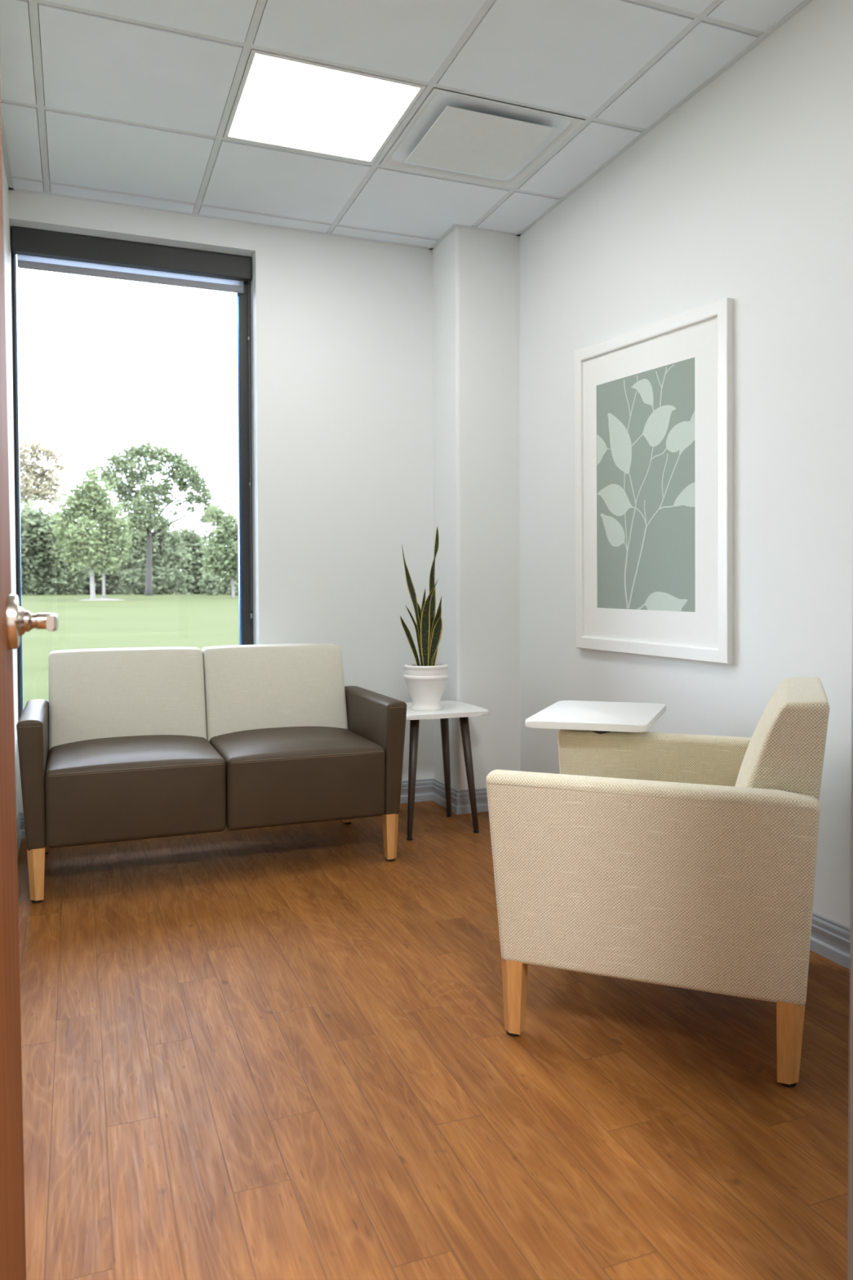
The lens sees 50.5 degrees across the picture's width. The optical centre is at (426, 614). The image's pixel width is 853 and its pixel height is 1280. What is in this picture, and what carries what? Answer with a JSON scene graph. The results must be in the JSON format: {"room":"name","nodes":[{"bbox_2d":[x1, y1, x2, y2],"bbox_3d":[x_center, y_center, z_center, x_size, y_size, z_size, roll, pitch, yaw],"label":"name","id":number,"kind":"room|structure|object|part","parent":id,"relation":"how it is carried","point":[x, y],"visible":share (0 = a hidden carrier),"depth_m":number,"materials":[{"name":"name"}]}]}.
{"room":"consultation room","nodes":[
{"label":"consultation room","id":0,"kind":"room"},
{"bbox_2d":[1,151,18,817],"bbox_3d":[-1.238,-0.475,2.304,0.150,2.925,3.650,-1,2,-21],"label":"wall","id":1,"kind":"structure","parent":0,"point":[6,229],"depth_m":3.72,"materials":[{"name":"white paint"}]},
{"bbox_2d":[16,813,21,857],"bbox_3d":[-1.112,0.933,2.253,0.012,0.110,3.400,-1,2,-21],"label":"baseboard","id":2,"kind":"structure","parent":1,"relation":"attached to","point":[18,819],"depth_m":3.70,"materials":[{"name":"plastic"}]},
{"bbox_2d":[8,189,434,813],"bbox_3d":[-0.722,-0.529,4.326,2.572,2.925,0.250,-1,2,-21],"label":"wall","id":3,"kind":"structure","parent":0,"point":[341,328],"depth_m":4.29,"materials":[{"name":"white paint"}]},
{"bbox_2d":[11,249,253,745],"bbox_3d":[-1.292,-0.560,4.072,1.027,2.204,0.220,-1,2,-21],"label":"window","id":4,"kind":"structure","parent":3,"relation":"in","point":[246,622],"depth_m":4.27,"materials":[{"name":"paint"}]},
{"bbox_2d":[11,226,253,617],"bbox_3d":[-1.296,-0.819,4.075,1.020,1.686,0.054,-1,2,-21],"label":"roller blind","id":5,"kind":"object","parent":4,"relation":"attached to","point":[35,249],"visible":1,"depth_m":4.04,"materials":[{"name":"fabric"}]},
{"bbox_3d":[-0.830,-0.775,4.256,0.009,1.584,0.014,1,2,33],"label":"bead chain","id":6,"kind":"part","parent":5,"relation":"part of","materials":[{"name":"metal"}]},
{"bbox_2d":[19,777,433,839],"bbox_3d":[-0.844,0.883,4.171,1.896,0.110,0.012,-1,2,-21],"label":"baseboard","id":7,"kind":"structure","parent":3,"relation":"attached to","point":[424,792],"depth_m":4.48,"materials":[{"name":"plastic"}]},
{"bbox_2d":[0,0,804,247],"bbox_3d":[-0.110,-1.800,2.628,2.422,0.101,3.500,-1,2,-21],"label":"ceiling","id":8,"kind":"structure","parent":0,"point":[571,56],"depth_m":2.99,"materials":[{"name":"tile"}]},
{"bbox_2d":[223,48,426,164],"bbox_3d":[-0.377,-1.770,3.185,0.581,0.012,0.581,-1,2,-21],"label":"recessed light","id":9,"kind":"object","parent":8,"relation":"in","point":[281,100],"visible":1,"depth_m":3.15,"materials":[{"name":"plastic"}]},
{"bbox_2d":[0,0,763,239],"bbox_3d":[-0.091,-1.757,2.583,2.222,0.008,3.400,-1,2,-21],"label":"grid","id":10,"kind":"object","parent":8,"relation":"attached to","point":[247,45],"depth_m":3.08,"materials":[{"name":"paint"}]},
{"bbox_2d":[379,88,585,188],"bbox_3d":[0.192,-1.837,3.403,0.585,0.162,0.585,-1,2,-21],"label":"ceiling vent","id":11,"kind":"object","parent":8,"relation":"in","point":[460,140],"visible":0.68,"depth_m":3.38,"materials":[{"name":"metal"}]},
{"bbox_2d":[17,800,850,1279],"bbox_3d":[0.290,1.048,0.894,7.200,0.060,7.450,-1,2,-21],"label":"floor","id":12,"kind":"structure","parent":0,"point":[282,1052],"depth_m":1.89,"materials":[{"name":"brown wood"}]},
{"bbox_2d":[16,643,406,902],"bbox_3d":[-0.840,0.548,3.559,1.368,0.811,0.733,-1,2,-21],"label":"loveseat","id":13,"kind":"object","parent":12,"relation":"on","point":[126,744],"visible":1,"depth_m":3.44,"materials":[{"name":"brown leather"}]},
{"bbox_3d":[-1.436,0.562,3.319,0.083,0.444,0.713,-1,2,-21],"label":"arm","id":14,"kind":"part","parent":13,"relation":"part of","materials":[{"name":"brown leather"}]},
{"bbox_3d":[-1.316,0.871,3.050,0.056,0.175,0.056,-1,2,-21],"label":"leg","id":15,"kind":"part","parent":13,"relation":"part of","materials":[{"name":"brown wood"}]},
{"bbox_3d":[-1.534,0.857,3.614,0.056,0.175,0.056,-1,2,-21],"label":"leg","id":16,"kind":"part","parent":13,"relation":"part of","materials":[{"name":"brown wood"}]},
{"bbox_3d":[-1.213,0.441,3.684,0.599,0.601,0.227,-1,2,-21],"label":"backrest","id":17,"kind":"part","parent":13,"relation":"part of","materials":[{"name":"fabric"}]},
{"bbox_3d":[-1.085,0.632,3.360,0.600,0.294,0.512,-1,2,-21],"label":"seat","id":18,"kind":"part","parent":13,"relation":"part of","materials":[{"name":"brown leather"}]},
{"bbox_3d":[-0.650,0.433,3.901,0.599,0.601,0.227,-1,2,-21],"label":"backrest","id":19,"kind":"part","parent":13,"relation":"part of","materials":[{"name":"fabric"}]},
{"bbox_3d":[-0.522,0.625,3.577,0.600,0.294,0.512,-1,2,-21],"label":"seat","id":20,"kind":"part","parent":13,"relation":"part of","materials":[{"name":"brown leather"}]},
{"bbox_3d":[-0.355,0.841,4.069,0.056,0.175,0.056,-1,2,-21],"label":"leg","id":21,"kind":"part","parent":13,"relation":"part of","materials":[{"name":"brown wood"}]},
{"bbox_3d":[-0.237,0.545,3.783,0.083,0.444,0.714,-1,2,-21],"label":"arm","id":22,"kind":"part","parent":13,"relation":"part of","materials":[{"name":"brown leather"}]},
{"bbox_3d":[-0.137,0.855,3.506,0.056,0.175,0.056,-1,2,-21],"label":"leg","id":23,"kind":"part","parent":13,"relation":"part of","materials":[{"name":"brown wood"}]},
{"bbox_2d":[405,700,488,840],"bbox_3d":[0.016,0.674,3.983,0.426,0.531,0.426,-1,2,-21],"label":"side table","id":24,"kind":"object","parent":12,"relation":"on","point":[451,708],"visible":0.62,"depth_m":3.89,"materials":[{"name":"white laminate"}]},
{"bbox_3d":[-0.058,0.680,3.816,0.040,0.498,0.087,0,2,24],"label":"leg","id":25,"kind":"part","parent":24,"relation":"part of","materials":[{"name":"black wood"}]},
{"bbox_2d":[400,526,448,711],"bbox_3d":[-0.007,0.016,3.908,0.208,0.788,0.198,-1,2,-21],"label":"potted snake plant","id":26,"kind":"object","parent":24,"relation":"on","point":[426,681],"visible":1,"depth_m":3.90,"materials":[{"name":"green plant"}]},
{"bbox_3d":[-0.001,0.313,3.917,0.198,0.195,0.198,-1,2,-21],"label":"pot","id":27,"kind":"part","parent":26,"relation":"part of","materials":[{"name":"white ceramic"}]},
{"bbox_3d":[0.090,0.671,4.150,0.040,0.498,0.087,0,2,24],"label":"leg","id":28,"kind":"part","parent":24,"relation":"part of","materials":[{"name":"brown metal"}]},
{"bbox_3d":[0.183,0.677,3.909,0.087,0.498,0.040,0,2,24],"label":"leg","id":29,"kind":"part","parent":24,"relation":"part of","materials":[{"name":"black wood"}]},
{"bbox_2d":[485,676,830,1087],"bbox_3d":[0.651,0.569,2.492,0.834,0.811,1.171,0,2,22],"label":"armchair","id":30,"kind":"object","parent":12,"relation":"on","point":[688,861],"visible":1,"depth_m":1.97,"materials":[{"name":"beige fabric"}]},
{"bbox_3d":[0.205,0.889,2.126,0.056,0.175,0.056,0,2,22],"label":"leg","id":31,"kind":"part","parent":30,"relation":"part of","materials":[{"name":"brown wood"}]},
{"bbox_3d":[0.480,0.589,1.997,0.712,0.444,0.084,0,2,22],"label":"arm","id":32,"kind":"part","parent":30,"relation":"part of"},
{"bbox_3d":[0.739,0.571,2.647,0.712,0.444,0.084,0,2,22],"label":"arm","id":33,"kind":"part","parent":30,"relation":"part of"},
{"bbox_3d":[0.852,0.470,2.222,0.227,0.601,0.616,0,2,22],"label":"backrest","id":34,"kind":"part","parent":30,"relation":"part of","materials":[{"name":"beige fabric"}]},
{"bbox_3d":[0.766,0.892,1.903,0.056,0.175,0.056,0,2,22],"label":"leg","id":35,"kind":"part","parent":30,"relation":"part of","materials":[{"name":"brown wood"}]},
{"bbox_2d":[431,226,519,790],"bbox_3d":[0.239,-0.510,4.400,0.326,2.875,0.305,-1,2,-21],"label":"wall column","id":36,"kind":"structure","parent":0,"point":[476,273],"depth_m":4.26,"materials":[{"name":"white paint"}]},
{"bbox_2d":[432,777,488,814],"bbox_3d":[0.241,0.872,4.428,0.338,0.110,0.318,-1,2,-21],"label":"baseboard","id":37,"kind":"structure","parent":36,"relation":"attached to","point":[460,802],"depth_m":4.27,"materials":[{"name":"plastic"}]},
{"bbox_2d":[520,0,852,927],"bbox_3d":[1.061,-0.502,3.005,0.200,2.925,3.500,-1,2,-21],"label":"wall","id":38,"kind":"structure","parent":0,"point":[744,193],"depth_m":2.86,"materials":[{"name":"white paint"}]},
{"bbox_2d":[0,0,813,249],"bbox_3d":[-0.091,-1.750,2.583,2.222,0.008,3.400,-1,2,-21],"label":"trim","id":39,"kind":"structure","parent":38,"relation":"attached to","point":[763,36],"depth_m":3.69,"materials":[{"name":"paint"}]},
{"bbox_2d":[574,297,733,663],"bbox_3d":[0.806,-0.471,3.353,0.024,1.244,0.965,-1,2,-21],"label":"framed print","id":40,"kind":"object","parent":38,"relation":"attached to","point":[654,402],"visible":1,"depth_m":3.27,"materials":[{"name":"white paper"}]},
{"bbox_2d":[809,911,850,969],"bbox_3d":[1.004,0.908,2.907,0.012,0.110,3.095,-1,2,-21],"label":"baseboard","id":41,"kind":"structure","parent":38,"relation":"attached to","point":[830,939],"depth_m":2.55,"materials":[{"name":"plastic"}]},
{"bbox_3d":[0.279,-0.445,0.870,7.200,2.925,0.120,-1,2,-21],"label":"wall","id":42,"kind":"structure","parent":0,"visible":0},
{"bbox_2d":[0,83,58,1279],"bbox_3d":[-0.442,-0.044,0.922,0.110,2.103,0.880,-1,2,-21],"label":"door","id":43,"kind":"structure","parent":42,"relation":"in","point":[15,621],"depth_m":1.20,"materials":[{"name":"brown wood"}]},
{"bbox_3d":[-0.575,0.010,1.269,0.020,0.077,0.077,-1,2,-21],"label":"handle","id":44,"kind":"part","parent":43,"relation":"part of","materials":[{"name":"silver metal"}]},
{"bbox_3d":[-0.526,0.010,1.241,0.038,0.023,0.110,-1,2,-21],"label":"lever","id":45,"kind":"part","parent":43,"relation":"part of","materials":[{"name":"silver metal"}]},
{"bbox_2d":[847,681,852,1279],"bbox_3d":[0.043,-0.069,0.786,1.116,2.180,0.147,-1,2,-21],"label":"trim","id":46,"kind":"structure","parent":42,"relation":"attached to","point":[850,1275],"depth_m":1.05,"materials":[{"name":"paint"}]},
{"label":"outside","id":47,"kind":"structure","parent":0,"visible":0},
{"bbox_2d":[21,587,239,710],"bbox_3d":[-35.803,-2.434,97.984,320.000,2.505,199.700,-1,2,-21],"label":"lawn","id":48,"kind":"structure","parent":47,"point":[200,621],"depth_m":24.60,"materials":[{"name":"green plant"}]},
{"bbox_2d":[18,434,72,513],"bbox_3d":[-36.361,-9.206,82.754,7.574,14.524,5.259,-1,2,-21],"label":"tree","id":49,"kind":"object","parent":48,"relation":"on","point":[28,490],"visible":0.79,"depth_m":82.22,"materials":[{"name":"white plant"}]},
{"bbox_2d":[20,495,112,595],"bbox_3d":[-31.031,-4.691,70.902,10.011,9.075,8.243,-1,2,-41],"label":"shrub","id":50,"kind":"object","parent":48,"relation":"on","point":[41,575],"visible":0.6,"depth_m":70.39,"materials":[{"name":"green plant"}]},
{"bbox_2d":[38,462,142,599],"bbox_3d":[-19.132,-4.775,52.332,5.414,8.082,5.356,-1,2,-32],"label":"maple tree","id":51,"kind":"object","parent":48,"relation":"on","point":[94,541],"visible":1,"depth_m":52.30,"materials":[{"name":"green plant"}]},
{"bbox_2d":[78,598,122,600],"bbox_3d":[-18.978,-0.901,52.890,3.000,0.140,3.000,-1,2,-21],"label":"mulch","id":52,"kind":"object","parent":48,"relation":"on","point":[92,599],"visible":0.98,"depth_m":51.99,"materials":[{"name":"white"}]},
{"bbox_2d":[73,561,137,594],"bbox_3d":[-28.498,-3.481,78.400,8.760,6.282,7.161,-1,2,-21],"label":"shrub","id":53,"kind":"object","parent":48,"relation":"on","point":[113,581],"visible":0.23,"depth_m":77.18,"materials":[{"name":"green plant"}]},
{"bbox_2d":[84,527,132,598],"bbox_3d":[-20.589,-3.444,57.884,2.736,4.996,3.127,0,1,0],"label":"slender tree","id":54,"kind":"object","parent":48,"relation":"on","point":[104,571],"visible":0.05,"depth_m":57.54,"materials":[{"name":"white plant"}]},
{"bbox_2d":[105,518,195,594],"bbox_3d":[-22.450,-4.488,73.951,6.614,7.663,6.713,1,2,33],"label":"shrub","id":55,"kind":"object","parent":48,"relation":"on","point":[166,558],"visible":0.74,"depth_m":73.16,"materials":[{"name":"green plant"}]},
{"bbox_2d":[96,436,221,595],"bbox_3d":[-19.856,-7.240,67.048,9.565,11.861,4.372,-1,2,-16],"label":"oak tree","id":56,"kind":"object","parent":48,"relation":"on","point":[145,513],"visible":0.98,"depth_m":66.91,"materials":[{"name":"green plant"}]},
{"bbox_2d":[155,523,213,594],"bbox_3d":[-20.741,-4.422,81.049,7.376,7.569,6.154,-1,2,-21],"label":"shrub","id":57,"kind":"object","parent":48,"relation":"on","point":[189,537],"visible":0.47,"depth_m":80.20,"materials":[{"name":"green plant"}]},
{"bbox_2d":[190,499,238,597],"bbox_3d":[-12.889,-4.289,59.754,5.211,6.564,3.995,0,1,-9],"label":"young tree","id":58,"kind":"object","parent":48,"relation":"on","point":[222,556],"visible":0.59,"depth_m":58.72,"materials":[{"name":"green plant"}]},
{"bbox_2d":[191,569,238,595],"bbox_3d":[-14.026,-3.063,70.553,6.667,5.678,6.765,0,2,17],"label":"shrub","id":59,"kind":"object","parent":48,"relation":"on","point":[219,586],"visible":0.38,"depth_m":68.80,"materials":[{"name":"green plant"}]}
]}

